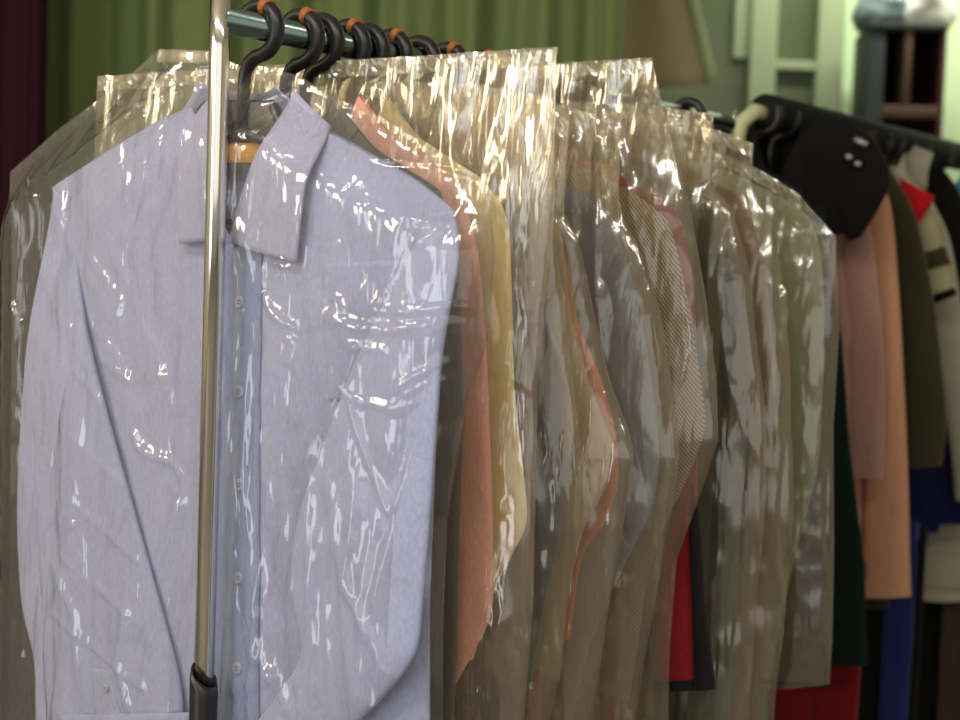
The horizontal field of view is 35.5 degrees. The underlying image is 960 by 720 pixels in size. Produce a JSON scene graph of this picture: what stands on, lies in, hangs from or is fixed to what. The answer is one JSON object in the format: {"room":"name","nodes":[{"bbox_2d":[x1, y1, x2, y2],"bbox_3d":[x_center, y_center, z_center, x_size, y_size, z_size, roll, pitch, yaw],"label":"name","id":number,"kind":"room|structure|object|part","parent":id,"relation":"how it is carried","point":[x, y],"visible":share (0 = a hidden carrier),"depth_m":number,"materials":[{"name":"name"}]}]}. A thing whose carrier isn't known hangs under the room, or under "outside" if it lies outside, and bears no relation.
{"room":"laundry","nodes":[
{"label":"laundry","id":0,"kind":"room"},
{"bbox_2d":[622,0,716,91],"bbox_3d":[0.454,-0.952,3.641,0.264,0.605,0.042,2,4,0],"label":"lampshade","id":1,"kind":"object","parent":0,"point":[672,33],"visible":0.93,"depth_m":3.65,"materials":[{"name":"beige fabric"}]},
{"bbox_2d":[759,685,768,719],"bbox_3d":[0.452,1.307,1.413,5.600,0.100,7.050,2,4,0],"label":"floor","id":2,"kind":"structure","parent":0,"point":[764,692],"depth_m":4.63,"materials":[{"name":"grey tile"}]},
{"bbox_2d":[189,0,735,719],"bbox_3d":[0.036,0.425,1.841,0.440,1.570,1.054,5,5,36],"label":"rack","id":3,"kind":"object","parent":2,"relation":"on","point":[226,20],"visible":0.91,"depth_m":1.40,"materials":[{"name":"silver metal"}]},
{"bbox_3d":[-0.253,0.093,1.404,0.019,0.870,0.019,5,5,36],"label":"post","id":4,"kind":"part","parent":3,"relation":"part of","materials":[{"name":"silver metal"}]},
{"bbox_2d":[196,0,284,224],"bbox_3d":[-0.226,-0.236,1.434,0.344,0.214,0.020,5,5,36],"label":"clothes hanger","id":5,"kind":"object","parent":3,"relation":"hanging from","point":[249,120],"visible":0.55,"depth_m":1.42,"materials":[{"name":"black plastic"}]},
{"bbox_2d":[17,83,458,719],"bbox_3d":[-0.254,0.106,1.459,0.575,0.746,0.067,5,5,36],"label":"dress shirt","id":6,"kind":"object","parent":5,"relation":"hanging from","point":[341,264],"visible":0.93,"depth_m":1.42,"materials":[{"name":"blue fabric"}]},
{"bbox_3d":[-0.231,-0.230,1.443,0.135,0.043,0.010,5,5,36],"label":"neck plate","id":7,"kind":"part","parent":5,"relation":"part of","materials":[{"name":"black plastic"}]},
{"bbox_2d":[0,49,494,719],"bbox_3d":[-0.268,0.066,1.458,0.657,0.741,0.079,5,5,36],"label":"bag","id":8,"kind":"object","parent":5,"relation":"hanging from","point":[128,94],"visible":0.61,"depth_m":1.52,"materials":[{"name":"clear plastic"}]},
{"bbox_3d":[-0.228,-0.180,1.437,0.344,0.091,0.014,5,5,36],"label":"shoulder arm","id":9,"kind":"part","parent":5,"relation":"part of","materials":[{"name":"black plastic"}]},
{"bbox_2d":[279,7,324,98],"bbox_3d":[-0.193,-0.249,1.478,0.308,0.191,0.019,5,5,36],"label":"clothes hanger","id":10,"kind":"object","parent":3,"relation":"hanging from","point":[308,16],"visible":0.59,"depth_m":1.45,"materials":[{"name":"black plastic"}]},
{"bbox_2d":[330,111,462,719],"bbox_3d":[-0.192,0.131,1.493,0.436,0.748,0.029,5,5,36],"label":"shirt","id":11,"kind":"object","parent":10,"relation":"hanging from","point":[450,411],"visible":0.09,"depth_m":1.37,"materials":[{"name":"fabric"}]},
{"bbox_2d":[296,12,344,106],"bbox_3d":[-0.175,-0.257,1.501,0.292,0.177,0.016,5,5,36],"label":"clothes hanger","id":12,"kind":"object","parent":3,"relation":"hanging from","point":[334,54],"visible":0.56,"depth_m":1.47,"materials":[{"name":"black plastic"}]},
{"bbox_2d":[330,96,493,682],"bbox_3d":[-0.175,0.125,1.516,0.470,0.773,0.026,5,5,36],"label":"blouse","id":13,"kind":"object","parent":12,"relation":"hanging from","point":[476,548],"visible":0.15,"depth_m":1.39,"materials":[{"name":"fabric"}]},
{"bbox_2d":[101,47,554,90],"bbox_3d":[-0.202,0.127,1.525,0.624,0.853,0.062,5,5,36],"label":"bag","id":14,"kind":"object","parent":3,"relation":"hanging from","point":[426,66],"visible":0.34,"depth_m":1.53,"materials":[{"name":"clear plastic"}]},
{"bbox_2d":[324,18,371,126],"bbox_3d":[-0.151,-0.260,1.534,0.292,0.174,0.019,5,5,36],"label":"clothes hanger","id":15,"kind":"object","parent":3,"relation":"hanging from","point":[354,26],"visible":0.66,"depth_m":1.51,"materials":[{"name":"black plastic"}]},
{"bbox_2d":[377,98,526,659],"bbox_3d":[-0.151,0.129,1.549,0.484,0.788,0.027,5,5,36],"label":"shirt","id":16,"kind":"object","parent":15,"relation":"hanging from","point":[509,499],"visible":0.09,"depth_m":1.41,"materials":[{"name":"yellow fabric"}]},
{"bbox_2d":[343,23,389,116],"bbox_3d":[-0.134,-0.256,1.558,0.302,0.184,0.016,5,5,36],"label":"clothes hanger","id":17,"kind":"object","parent":3,"relation":"hanging from","point":[379,36],"visible":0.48,"depth_m":1.53,"materials":[{"name":"black plastic"}]},
{"bbox_2d":[297,81,537,105],"bbox_3d":[-0.131,0.145,1.564,0.549,0.863,0.064,5,5,36],"label":"bag","id":18,"kind":"object","parent":17,"relation":"hanging from","point":[374,81],"visible":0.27,"depth_m":1.47,"materials":[{"name":"clear plastic"}]},
{"bbox_2d":[320,99,561,719],"bbox_3d":[-0.135,0.131,1.571,0.523,0.800,0.032,5,5,36],"label":"shirt","id":19,"kind":"object","parent":17,"relation":"hanging from","point":[494,685],"visible":0.12,"depth_m":1.43,"materials":[{"name":"fabric"}]},
{"bbox_2d":[368,28,413,103],"bbox_3d":[-0.111,-0.258,1.589,0.316,0.183,0.019,5,5,36],"label":"clothes hanger","id":20,"kind":"object","parent":3,"relation":"hanging from","point":[397,36],"visible":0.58,"depth_m":1.56,"materials":[{"name":"black plastic"}]},
{"bbox_2d":[312,88,564,137],"bbox_3d":[-0.092,0.152,1.582,0.566,0.874,0.066,5,5,36],"label":"bag","id":21,"kind":"object","parent":20,"relation":"hanging from","point":[555,131],"visible":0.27,"depth_m":1.52,"materials":[{"name":"clear plastic"}]},
{"bbox_2d":[422,117,615,680],"bbox_3d":[-0.111,0.143,1.605,0.592,0.796,0.032,5,5,36],"label":"shirt","id":22,"kind":"object","parent":20,"relation":"hanging from","point":[587,448],"visible":0.11,"depth_m":1.45,"materials":[{"name":"beige fabric"}]},
{"bbox_2d":[395,35,441,114],"bbox_3d":[-0.084,-0.255,1.627,0.284,0.190,0.016,5,5,36],"label":"clothes hanger","id":23,"kind":"object","parent":3,"relation":"hanging from","point":[428,79],"visible":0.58,"depth_m":1.60,"materials":[{"name":"black plastic"}]},
{"bbox_2d":[451,128,618,719],"bbox_3d":[-0.085,0.152,1.643,0.543,0.804,0.031,5,5,36],"label":"shirt","id":24,"kind":"object","parent":23,"relation":"hanging from","point":[598,517],"visible":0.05,"depth_m":1.50,"materials":[{"name":"orange fabric"}]},
{"bbox_2d":[427,41,469,120],"bbox_3d":[-0.053,-0.261,1.669,0.323,0.183,0.019,5,5,36],"label":"clothes hanger","id":25,"kind":"object","parent":3,"relation":"hanging from","point":[461,56],"visible":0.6,"depth_m":1.64,"materials":[{"name":"black plastic"}]},
{"bbox_2d":[369,92,618,137],"bbox_3d":[-0.036,0.161,1.663,0.564,0.912,0.074,5,5,36],"label":"bag","id":26,"kind":"object","parent":25,"relation":"hanging from","point":[480,92],"visible":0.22,"depth_m":1.58,"materials":[{"name":"clear plastic"}]},
{"bbox_2d":[416,113,658,719],"bbox_3d":[-0.054,0.147,1.684,0.576,0.841,0.038,5,5,36],"label":"shirt","id":27,"kind":"object","parent":25,"relation":"hanging from","point":[606,305],"visible":0.15,"depth_m":1.54,"materials":[{"name":"beige fabric"}]},
{"bbox_3d":[0.063,-0.330,1.790,0.025,0.025,1.022,5,5,36],"label":"hanging rail","id":28,"kind":"part","parent":3,"relation":"part of","materials":[{"name":"silver metal"}]},
{"bbox_2d":[463,49,504,120],"bbox_3d":[-0.015,-0.267,1.721,0.322,0.176,0.019,5,5,36],"label":"clothes hanger","id":29,"kind":"object","parent":3,"relation":"hanging from","point":[498,71],"visible":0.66,"depth_m":1.69,"materials":[{"name":"black plastic"}]},
{"bbox_2d":[349,57,651,87],"bbox_3d":[0.018,0.153,1.705,0.544,0.970,0.076,5,5,36],"label":"bag","id":30,"kind":"object","parent":29,"relation":"hanging from","point":[581,63],"visible":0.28,"depth_m":1.63,"materials":[{"name":"clear plastic"}]},
{"bbox_2d":[442,112,705,719],"bbox_3d":[-0.017,0.151,1.736,0.608,0.869,0.042,5,5,36],"label":"shirt","id":31,"kind":"object","parent":29,"relation":"hanging from","point":[646,237],"visible":0.13,"depth_m":1.59,"materials":[{"name":"beige fabric"}]},
{"bbox_2d":[484,54,528,115],"bbox_3d":[0.014,-0.273,1.759,0.317,0.166,0.019,5,5,36],"label":"clothes hanger","id":32,"kind":"object","parent":3,"relation":"hanging from","point":[521,86],"visible":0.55,"depth_m":1.73,"materials":[{"name":"black plastic"}]},
{"bbox_2d":[473,108,715,719],"bbox_3d":[0.012,0.146,1.775,0.612,0.880,0.040,5,5,36],"label":"long sleeved top","id":33,"kind":"object","parent":32,"relation":"hanging from","point":[682,648],"visible":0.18,"depth_m":1.62,"materials":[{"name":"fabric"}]},
{"bbox_3d":[0.238,0.237,1.610,0.041,0.236,0.021,5,5,36],"label":"panel","id":34,"kind":"part","parent":33,"relation":"part of","materials":[{"name":"black fabric"}]},
{"bbox_2d":[525,64,566,118],"bbox_3d":[0.062,-0.278,1.825,0.316,0.160,0.016,5,5,36],"label":"clothes hanger","id":35,"kind":"object","parent":3,"relation":"hanging from","point":[558,98],"visible":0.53,"depth_m":1.80,"materials":[{"name":"black plastic"}]},
{"bbox_2d":[416,102,708,120],"bbox_3d":[0.090,0.183,1.815,0.543,0.984,0.066,5,5,36],"label":"bag","id":36,"kind":"object","parent":35,"relation":"hanging from","point":[645,106],"visible":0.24,"depth_m":1.79,"materials":[{"name":"clear plastic"}]},
{"bbox_2d":[565,118,747,719],"bbox_3d":[0.060,0.164,1.844,0.585,0.913,0.038,5,5,36],"label":"shirt","id":37,"kind":"object","parent":35,"relation":"hanging from","point":[723,450],"visible":0.16,"depth_m":1.69,"materials":[{"name":"fabric"}]},
{"bbox_2d":[567,74,608,134],"bbox_3d":[0.120,-0.281,1.904,0.293,0.160,0.016,5,5,36],"label":"clothes hanger","id":38,"kind":"object","parent":3,"relation":"hanging from","point":[596,81],"visible":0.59,"depth_m":1.88,"materials":[{"name":"black plastic"}]},
{"bbox_2d":[558,110,750,155],"bbox_3d":[0.140,0.195,1.897,0.539,1.016,0.072,5,5,36],"label":"bag","id":39,"kind":"object","parent":38,"relation":"hanging from","point":[587,110],"visible":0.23,"depth_m":1.85,"materials":[{"name":"clear plastic"}]},
{"bbox_2d":[546,116,774,719],"bbox_3d":[0.118,0.169,1.923,0.564,0.954,0.037,5,5,36],"label":"shirt","id":40,"kind":"object","parent":38,"relation":"hanging from","point":[736,220],"visible":0.12,"depth_m":1.76,"materials":[{"name":"fabric"}]},
{"bbox_2d":[620,86,660,131],"bbox_3d":[0.196,-0.285,2.009,0.322,0.160,0.016,5,5,36],"label":"clothes hanger","id":41,"kind":"object","parent":3,"relation":"hanging from","point":[655,106],"visible":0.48,"depth_m":1.98,"materials":[{"name":"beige plastic"}]},
{"bbox_2d":[661,150,798,206],"bbox_3d":[0.223,0.053,1.996,0.546,0.693,0.074,5,5,37],"label":"bag","id":42,"kind":"object","parent":41,"relation":"hanging from","point":[661,150],"visible":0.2,"depth_m":1.89,"materials":[{"name":"clear plastic"}]},
{"bbox_2d":[665,139,823,719],"bbox_3d":[0.193,0.193,2.030,0.559,0.977,0.043,5,5,36],"label":"blouse","id":43,"kind":"object","parent":41,"relation":"hanging from","point":[788,242],"visible":0.13,"depth_m":1.88,"materials":[{"name":"fabric"}]},
{"bbox_2d":[671,97,707,141],"bbox_3d":[0.275,-0.290,2.117,0.297,0.160,0.016,5,5,36],"label":"clothes hanger","id":44,"kind":"object","parent":3,"relation":"hanging from","point":[693,102],"visible":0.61,"depth_m":2.09,"materials":[{"name":"black plastic"}]},
{"bbox_2d":[646,132,829,687],"bbox_3d":[0.277,0.055,2.129,0.501,0.750,0.040,5,5,36],"label":"tank","id":45,"kind":"object","parent":44,"relation":"hanging from","point":[801,659],"visible":0.11,"depth_m":2.01,"materials":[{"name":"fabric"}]},
{"bbox_3d":[0.337,0.398,2.252,0.021,1.532,0.021,5,5,36],"label":"post","id":46,"kind":"part","parent":3,"relation":"part of","materials":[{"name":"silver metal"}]},
{"bbox_2d":[734,94,959,170],"bbox_3d":[0.711,0.365,2.762,0.440,1.582,1.132,5,5,36],"label":"rack","id":47,"kind":"object","parent":2,"relation":"on","point":[761,112],"visible":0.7,"depth_m":2.45,"materials":[{"name":"black metal"}]},
{"bbox_3d":[0.383,0.384,2.333,0.066,1.553,0.034,1,4,-18],"label":"post","id":48,"kind":"part","parent":47,"relation":"part of","materials":[{"name":"beige paint"}]},
{"bbox_2d":[748,103,782,162],"bbox_3d":[0.420,-0.314,2.313,0.181,0.181,0.016,5,5,36],"label":"clothes hanger","id":49,"kind":"object","parent":47,"relation":"hanging from","point":[762,132],"visible":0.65,"depth_m":2.29,"materials":[{"name":"black plastic"}]},
{"bbox_2d":[810,206,867,665],"bbox_3d":[0.419,0.104,2.330,0.421,0.686,0.046,5,5,36],"label":"jacket","id":50,"kind":"object","parent":49,"relation":"hanging from","point":[848,627],"visible":0.14,"depth_m":2.23,"materials":[{"name":"black fabric"}]},
{"bbox_2d":[766,110,800,171],"bbox_3d":[0.458,-0.327,2.364,0.197,0.160,0.016,5,5,36],"label":"clothes hanger","id":51,"kind":"object","parent":47,"relation":"hanging from","point":[778,137],"visible":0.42,"depth_m":2.35,"materials":[{"name":"black plastic"}]},
{"bbox_2d":[692,112,889,239],"bbox_3d":[0.469,-0.289,2.354,0.357,0.196,0.050,5,5,36],"label":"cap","id":52,"kind":"object","parent":51,"relation":"hanging from","point":[837,166],"visible":0.48,"depth_m":2.29,"materials":[{"name":"black fabric"}]},
{"bbox_2d":[768,560,866,719],"bbox_3d":[0.519,0.490,2.327,0.147,0.382,0.028,5,5,36],"label":"trousers","id":53,"kind":"object","parent":47,"relation":"hanging from","point":[840,700],"visible":0.27,"depth_m":2.31,"materials":[{"name":"red fabric"}]},
{"bbox_3d":[0.491,0.498,2.347,0.080,0.362,0.028,5,5,36],"label":"leg","id":54,"kind":"part","parent":53,"relation":"part of","materials":[{"name":"red fabric"}]},
{"bbox_3d":[0.546,0.502,2.308,0.080,0.362,0.027,5,5,36],"label":"leg","id":55,"kind":"part","parent":53,"relation":"part of","materials":[{"name":"red fabric"}]},
{"bbox_2d":[882,133,892,155],"bbox_3d":[0.689,-0.339,2.680,0.176,0.160,0.016,5,5,36],"label":"clothes hanger","id":56,"kind":"object","parent":47,"relation":"hanging from","point":[887,149],"visible":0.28,"depth_m":2.65,"materials":[{"name":"black plastic"}]},
{"bbox_2d":[890,153,959,500],"bbox_3d":[0.690,0.026,2.693,0.452,0.790,0.036,5,5,36],"label":"shirt","id":57,"kind":"object","parent":56,"relation":"hanging from","point":[947,311],"visible":0.06,"depth_m":2.59,"materials":[{"name":"fabric"}]},
{"bbox_2d":[857,524,927,719],"bbox_3d":[0.723,0.530,2.651,0.110,0.492,0.032,5,5,36],"label":"trousers","id":58,"kind":"object","parent":47,"relation":"hanging from","point":[869,692],"visible":0.34,"depth_m":2.65,"materials":[{"name":"black fabric"}]},
{"bbox_3d":[0.702,0.538,2.665,0.061,0.472,0.030,5,5,36],"label":"leg","id":59,"kind":"part","parent":58,"relation":"part of","materials":[{"name":"black fabric"}]},
{"bbox_3d":[0.743,0.541,2.638,0.061,0.472,0.028,5,5,36],"label":"leg","id":60,"kind":"part","parent":58,"relation":"part of","materials":[{"name":"black fabric"}]},
{"bbox_2d":[885,136,904,161],"bbox_3d":[0.722,-0.326,2.728,0.113,0.191,0.016,5,5,36],"label":"clothes hanger","id":61,"kind":"object","parent":47,"relation":"hanging from","point":[891,157],"visible":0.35,"depth_m":2.70,"materials":[{"name":"black plastic"}]},
{"bbox_2d":[908,426,959,532],"bbox_3d":[0.725,-0.008,2.738,0.372,0.630,0.038,5,5,36],"label":"jacket","id":62,"kind":"object","parent":61,"relation":"hanging from","point":[932,503],"visible":0.06,"depth_m":2.67,"materials":[{"name":"blue fabric"}]},
{"bbox_2d":[879,521,919,719],"bbox_3d":[0.725,0.520,2.610,0.052,0.487,0.029,5,5,36],"label":"trousers","id":63,"kind":"object","parent":47,"relation":"hanging from","point":[898,620],"visible":0.67,"depth_m":2.60,"materials":[{"name":"blue fabric"}]},
{"bbox_3d":[0.717,0.530,2.617,0.032,0.467,0.027,5,5,36],"label":"leg","id":64,"kind":"part","parent":63,"relation":"part of","materials":[{"name":"blue fabric"}]},
{"bbox_3d":[0.732,0.531,2.604,0.032,0.467,0.028,5,5,36],"label":"leg","id":65,"kind":"part","parent":63,"relation":"part of","materials":[{"name":"blue fabric"}]},
{"bbox_2d":[889,138,916,166],"bbox_3d":[0.757,-0.325,2.777,0.100,0.196,0.016,5,5,36],"label":"clothes hanger","id":66,"kind":"object","parent":47,"relation":"hanging from","point":[895,162],"visible":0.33,"depth_m":2.76,"materials":[{"name":"black plastic"}]},
{"bbox_2d":[906,146,959,601],"bbox_3d":[0.759,0.018,2.788,0.384,0.835,0.043,5,5,36],"label":"shirt","id":67,"kind":"object","parent":66,"relation":"hanging from","point":[942,558],"visible":0.05,"depth_m":2.72,"materials":[{"name":"fabric"}]},
{"bbox_2d":[940,148,953,169],"bbox_3d":[0.878,-0.349,2.940,0.107,0.160,0.016,5,5,36],"label":"clothes hanger","id":68,"kind":"object","parent":47,"relation":"hanging from","point":[949,161],"visible":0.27,"depth_m":2.91,"materials":[{"name":"black plastic"}]},
{"bbox_2d":[954,177,959,192],"bbox_3d":[0.875,0.147,2.962,0.388,1.054,0.037,5,5,36],"label":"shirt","id":69,"kind":"object","parent":68,"relation":"hanging from","point":[957,184],"visible":0.02,"depth_m":2.90,"materials":[{"name":"teal fabric"}]},
{"bbox_2d":[937,602,959,719],"bbox_3d":[0.881,0.542,2.761,0.068,0.532,0.029,5,5,36],"label":"trousers","id":70,"kind":"object","parent":47,"relation":"hanging from","point":[948,706],"visible":0.74,"depth_m":2.76,"materials":[{"name":"brown fabric"}]},
{"bbox_3d":[0.892,0.553,2.753,0.040,0.512,0.027,5,5,36],"label":"leg","id":71,"kind":"part","parent":70,"relation":"part of","materials":[{"name":"brown fabric"}]},
{"bbox_2d":[851,23,947,163],"bbox_3d":[1.205,0.051,4.508,0.221,2.049,0.304,2,4,6],"label":"bookcase","id":72,"kind":"object","parent":2,"relation":"on","point":[899,69],"visible":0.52,"depth_m":4.35,"materials":[{"name":"red wood"}]},
{"bbox_3d":[1.120,0.056,4.519,0.050,2.031,0.300,3,4,6],"label":"panel","id":73,"kind":"part","parent":72,"relation":"part of","materials":[{"name":"grey wood"}]},
{"bbox_2d":[851,0,907,32],"bbox_3d":[1.186,-1.033,4.407,0.185,0.124,0.216,4,4,22],"label":"plastic bundle","id":74,"kind":"object","parent":72,"relation":"on","point":[865,12],"visible":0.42,"depth_m":4.32,"materials":[{"name":"plastic"}]},
{"bbox_3d":[1.242,-0.962,4.440,0.221,0.018,0.304,3,4,6],"label":"panel","id":75,"kind":"part","parent":72,"relation":"part of","materials":[{"name":"wood"}]},
{"bbox_3d":[1.238,0.052,4.647,0.157,2.031,0.020,3,4,6],"label":"panel","id":76,"kind":"part","parent":72,"relation":"part of","materials":[{"name":"red wood"}]},
{"bbox_3d":[1.251,-0.722,4.446,0.157,0.033,0.280,3,4,6],"label":"shelf","id":77,"kind":"part","parent":72,"relation":"part of","materials":[{"name":"brown wood"}]},
{"bbox_2d":[904,0,957,29],"bbox_3d":[1.291,-1.049,4.387,0.216,0.166,0.204,-2,5,-45],"label":"bag","id":78,"kind":"object","parent":72,"relation":"on","point":[942,12],"visible":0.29,"depth_m":4.30,"materials":[{"name":"white plastic"}]},
{"bbox_3d":[1.308,0.064,4.499,0.014,2.031,0.300,3,4,6],"label":"panel","id":79,"kind":"part","parent":72,"relation":"part of","materials":[{"name":"red wood"}]},
{"bbox_2d":[621,0,959,684],"bbox_3d":[0.514,-0.369,4.785,5.400,2.800,0.100,2,4,0],"label":"wall","id":80,"kind":"structure","parent":0,"point":[950,125],"depth_m":4.70,"materials":[{"name":"paint"}]},
{"bbox_2d":[629,0,845,148],"bbox_3d":[0.805,-1.095,4.661,0.653,0.992,0.050,2,4,0],"label":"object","id":81,"kind":"structure","parent":80,"relation":"in","point":[789,49],"depth_m":4.67,"materials":[{"name":"green paint"}]},
{"bbox_3d":[0.883,-1.088,4.661,0.083,0.984,0.050,2,4,0],"label":"frame","id":82,"kind":"part","parent":81,"relation":"part of","materials":[{"name":"green paint"}]},
{"bbox_3d":[1.090,-1.088,4.660,0.082,0.984,0.050,2,4,0],"label":"frame","id":83,"kind":"part","parent":81,"relation":"part of","materials":[{"name":"green paint"}]},
{"bbox_3d":[-2.243,-0.240,1.317,0.100,2.800,7.050,2,4,0],"label":"wall","id":84,"kind":"structure","parent":0,"visible":0},
{"bbox_3d":[-1.432,-1.579,2.905,1.422,0.028,0.028,2,4,0],"label":"curtain rod","id":85,"kind":"object","parent":84,"relation":"attached to","visible":0},
{"bbox_2d":[0,0,47,719],"bbox_3d":[-1.245,-0.240,2.995,0.752,2.590,0.071,2,4,0],"label":"curtain","id":86,"kind":"object","parent":85,"relation":"hanging from","point":[23,23],"visible":0.7,"depth_m":3.00,"materials":[{"name":"fabric"}]},
{"label":"clothes hanger","id":87,"kind":"object","parent":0,"visible":0},
{"bbox_2d":[916,127,959,719],"bbox_3d":[0.794,0.298,2.869,0.394,1.478,0.041,5,5,36],"label":"coat","id":88,"kind":"object","parent":87,"relation":"hanging from","point":[946,200],"visible":0.08,"depth_m":2.82,"materials":[{"name":"black fabric"}]},
{"bbox_3d":[0.558,-1.585,1.221,5.600,0.100,7.050,2,4,0],"label":"ceiling","id":89,"kind":"structure","parent":0,"visible":0},
{"bbox_3d":[-0.618,-1.569,3.205,2.450,0.028,0.028,2,4,0],"label":"curtain rod","id":90,"kind":"object","parent":89,"relation":"hanging from","visible":0},
{"bbox_2d":[44,0,625,246],"bbox_3d":[-0.339,-0.227,3.297,1.283,2.590,0.125,2,4,0],"label":"curtain","id":91,"kind":"object","parent":90,"relation":"hanging from","point":[89,40],"visible":0.06,"depth_m":3.27,"materials":[{"name":"green fabric"}]},
{"label":"clothes hanger","id":92,"kind":"object","parent":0,"visible":0},
{"bbox_2d":[854,194,910,597],"bbox_3d":[0.537,0.000,2.480,0.401,0.756,0.039,5,5,36],"label":"jacket","id":93,"kind":"object","parent":92,"relation":"hanging from","point":[882,503],"visible":0.12,"depth_m":2.38,"materials":[{"name":"orange fabric"}]},
{"label":"clothes hanger","id":94,"kind":"object","parent":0,"visible":0},
{"bbox_2d":[861,128,945,609],"bbox_3d":[0.585,0.011,2.548,0.427,0.801,0.038,5,5,36],"label":"jacket","id":95,"kind":"object","parent":94,"relation":"hanging from","point":[925,406],"visible":0.19,"depth_m":2.44,"materials":[{"name":"brown fabric"}]},
{"label":"clothes hanger","id":96,"kind":"object","parent":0,"visible":0},
{"bbox_2d":[894,174,956,302],"bbox_3d":[0.637,-0.021,2.615,0.374,0.611,0.061,5,5,36],"label":"jacket","id":97,"kind":"object","parent":96,"relation":"hanging from","point":[937,258],"visible":0.18,"depth_m":2.51,"materials":[{"name":"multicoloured fabric"}]},
{"label":"clothes hanger","id":98,"kind":"object","parent":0,"visible":0},
{"bbox_2d":[827,224,885,478],"bbox_3d":[0.499,0.046,2.433,0.339,0.825,0.038,5,5,36],"label":"shirt","id":99,"kind":"object","parent":98,"relation":"hanging from","point":[853,262],"visible":0.14,"depth_m":2.35,"materials":[{"name":"fabric"}]}
]}

